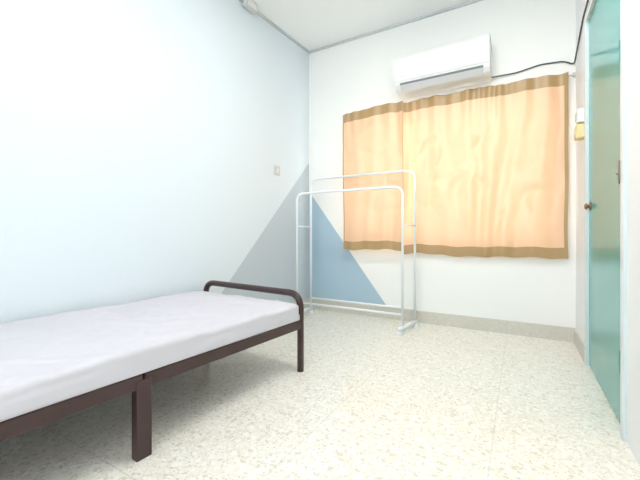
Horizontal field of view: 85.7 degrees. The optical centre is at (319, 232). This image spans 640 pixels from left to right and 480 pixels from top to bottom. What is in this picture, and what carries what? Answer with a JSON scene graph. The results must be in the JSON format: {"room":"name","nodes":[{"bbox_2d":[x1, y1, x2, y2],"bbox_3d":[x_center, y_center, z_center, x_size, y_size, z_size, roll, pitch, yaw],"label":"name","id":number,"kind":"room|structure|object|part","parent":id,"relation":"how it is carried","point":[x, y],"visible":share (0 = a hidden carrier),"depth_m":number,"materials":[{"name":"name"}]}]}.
{"room":"bedroom","nodes":[
{"label":"bedroom","id":0,"kind":"room"},
{"bbox_2d":[0,0,308,323],"bbox_3d":[-1.458,-0.543,1.601,0.150,2.627,4.720,0,0,33],"label":"wall","id":1,"kind":"structure","parent":0,"point":[142,141],"depth_m":2.09,"materials":[{"name":"white paint"}]},
{"bbox_2d":[243,0,256,13],"bbox_3d":[-0.559,-1.826,2.773,0.050,0.058,0.120,0,0,33],"label":"junction box","id":2,"kind":"object","parent":1,"relation":"attached to","point":[249,5],"visible":1,"depth_m":2.75,"materials":[{"name":"grey plastic"}]},
{"bbox_3d":[-0.540,-1.826,2.761,0.005,0.046,0.100,0,0,33],"label":"lid","id":3,"kind":"part","parent":2,"relation":"part of","materials":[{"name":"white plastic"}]},
{"bbox_2d":[239,0,309,53],"bbox_3d":[-1.385,-1.848,1.558,0.018,0.018,4.714,0,0,33],"label":"trim","id":4,"kind":"structure","parent":1,"relation":"attached to","point":[261,15],"depth_m":3.14,"materials":[{"name":"grey"}]},
{"bbox_2d":[274,165,279,175],"bbox_3d":[-0.384,-0.562,3.109,0.015,0.085,0.070,0,0,33],"label":"light switch","id":5,"kind":"object","parent":1,"relation":"attached to","point":[276,168],"visible":1,"depth_m":3.10,"materials":[{"name":"grey plastic"}]},
{"bbox_2d":[292,298,308,308],"bbox_3d":[-1.391,0.720,1.555,0.012,0.100,4.701,0,0,33],"label":"baseboard","id":6,"kind":"structure","parent":1,"relation":"attached to","point":[305,300],"depth_m":3.47,"materials":[{"name":"stone"}]},
{"bbox_2d":[0,309,639,479],"bbox_3d":[-0.438,0.820,1.038,3.000,0.100,5.057,0,0,30],"label":"floor","id":7,"kind":"structure","parent":0,"point":[369,401],"depth_m":1.42,"materials":[{"name":"stone"}]},
{"bbox_2d":[0,280,303,461],"bbox_3d":[-0.974,0.401,1.390,0.863,0.739,1.897,0,0,34],"label":"frame","id":8,"kind":"object","parent":7,"relation":"on","point":[140,386],"visible":0.45,"depth_m":1.18,"materials":[{"name":"brown metal"}]},
{"bbox_3d":[-0.882,0.506,0.792,0.028,0.048,0.950,0,0,34],"label":"rail","id":9,"kind":"part","parent":8,"relation":"part of","materials":[{"name":"brown metal"}]},
{"bbox_3d":[-0.613,0.635,1.187,0.035,0.270,0.054,0,0,34],"label":"leg","id":10,"kind":"part","parent":8,"relation":"part of","materials":[{"name":"brown metal"}]},
{"bbox_2d":[0,291,299,421],"bbox_3d":[-0.963,0.430,1.383,0.842,0.100,1.810,0,0,34],"label":"mattress","id":11,"kind":"object","parent":8,"relation":"on","point":[45,361],"visible":1,"depth_m":1.30,"materials":[{"name":"grey fabric"}]},
{"bbox_3d":[-0.363,0.506,1.553,0.028,0.048,0.880,0,0,34],"label":"rail","id":12,"kind":"part","parent":8,"relation":"part of","materials":[{"name":"brown metal"}]},
{"bbox_3d":[-0.449,0.545,2.159,0.863,0.449,0.037,0,0,34],"label":"footboard","id":13,"kind":"part","parent":8,"relation":"part of","materials":[{"name":"brown metal"}]},
{"bbox_2d":[296,170,417,335],"bbox_3d":[0.276,0.122,2.958,1.043,1.295,0.336,0,0,30],"label":"clothes rack","id":14,"kind":"object","parent":7,"relation":"on","point":[310,309],"visible":0.85,"depth_m":2.85,"materials":[{"name":"white metal"}]},
{"bbox_2d":[251,0,470,50],"bbox_3d":[-0.438,-1.907,1.038,3.000,0.100,5.057,0,0,30],"label":"ceiling","id":15,"kind":"structure","parent":0,"point":[314,24],"depth_m":2.93,"materials":[{"name":"white paint"}]},
{"bbox_2d":[309,0,575,327],"bbox_3d":[0.851,-0.543,3.063,2.600,2.627,0.140,0,0,30],"label":"wall","id":16,"kind":"structure","parent":0,"point":[358,74],"depth_m":2.90,"materials":[{"name":"white paint"}]},
{"bbox_2d":[310,0,482,52],"bbox_3d":[0.848,-1.848,2.974,2.196,0.018,0.018,0,0,30],"label":"trim","id":17,"kind":"structure","parent":16,"relation":"attached to","point":[471,1],"depth_m":3.05,"materials":[{"name":"grey"}]},
{"bbox_2d":[309,298,573,341],"bbox_3d":[0.842,0.720,2.981,2.214,0.100,0.012,0,0,30],"label":"baseboard","id":18,"kind":"structure","parent":16,"relation":"attached to","point":[560,333],"depth_m":2.78,"materials":[{"name":"stone"}]},
{"bbox_2d":[395,34,491,98],"bbox_3d":[0.980,-1.325,2.782,0.715,0.290,0.218,0,0,30],"label":"air conditioner","id":19,"kind":"object","parent":16,"relation":"attached to","point":[465,63],"visible":1,"depth_m":2.69,"materials":[{"name":"white plastic"}]},
{"bbox_2d":[400,65,482,84],"bbox_3d":[0.934,-1.232,2.703,0.625,0.016,0.008,0,0,30],"label":"outlet","id":20,"kind":"object","parent":19,"relation":"attached to","point":[465,69],"depth_m":2.69,"materials":[{"name":"grey plastic"}]},
{"bbox_3d":[1.012,-1.115,2.877,1.809,0.024,0.020,0,0,30],"label":"curtain rod","id":21,"kind":"object","parent":16,"relation":"attached to","visible":0},
{"bbox_2d":[343,101,403,250],"bbox_3d":[0.465,-0.488,3.094,0.580,1.293,0.026,0,0,31],"label":"curtain","id":22,"kind":"object","parent":21,"relation":"hanging from","point":[373,136],"visible":0.94,"depth_m":3.08,"materials":[{"name":"orange fabric"}]},
{"bbox_2d":[403,72,568,258],"bbox_3d":[1.232,-0.475,2.716,1.183,1.336,0.037,0,0,30],"label":"curtain","id":23,"kind":"object","parent":21,"relation":"hanging from","point":[490,164],"visible":0.98,"depth_m":2.66,"materials":[{"name":"orange fabric"}]},
{"bbox_2d":[576,0,639,466],"bbox_3d":[0.682,-0.543,0.360,0.140,2.627,4.707,0,0,30],"label":"wall","id":24,"kind":"structure","parent":0,"point":[633,6],"depth_m":1.23,"materials":[{"name":"white paint"}]},
{"bbox_2d":[492,0,588,77],"bbox_3d":[1.242,-1.261,1.999,0.529,0.148,1.304,0,0,30],"label":"power cable","id":25,"kind":"object","parent":24,"relation":"attached to","point":[586,5],"visible":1,"depth_m":2.40,"materials":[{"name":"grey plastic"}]},
{"bbox_2d":[573,123,583,140],"bbox_3d":[1.601,-0.623,2.135,0.052,0.085,0.090,0,0,30],"label":"switch","id":26,"kind":"object","parent":24,"relation":"attached to","point":[578,132],"visible":0.94,"depth_m":2.10,"materials":[{"name":"yellow plastic"}]},
{"bbox_2d":[574,328,583,361],"bbox_3d":[1.679,0.720,2.230,0.012,0.100,0.447,0,0,30],"label":"baseboard","id":27,"kind":"structure","parent":24,"relation":"attached to","point":[579,343],"depth_m":2.21,"materials":[{"name":"stone"}]},
{"bbox_2d":[575,108,583,123],"bbox_3d":[1.610,-0.720,2.141,0.041,0.085,0.090,0,0,30],"label":"wall socket","id":28,"kind":"object","parent":24,"relation":"attached to","point":[579,116],"visible":0.81,"depth_m":2.10,"materials":[{"name":"white plastic"}]},
{"bbox_2d":[584,0,626,441],"bbox_3d":[1.376,-0.245,1.632,0.116,2.030,0.883,0,0,30],"label":"door","id":29,"kind":"structure","parent":24,"relation":"in","point":[605,21],"depth_m":1.60,"materials":[{"name":"teal paint"}]},
{"bbox_3d":[1.510,-0.150,1.949,0.030,0.044,0.044,0,0,30],"label":"handle","id":30,"kind":"part","parent":29,"relation":"part of","materials":[{"name":"gold metal"}]}
]}

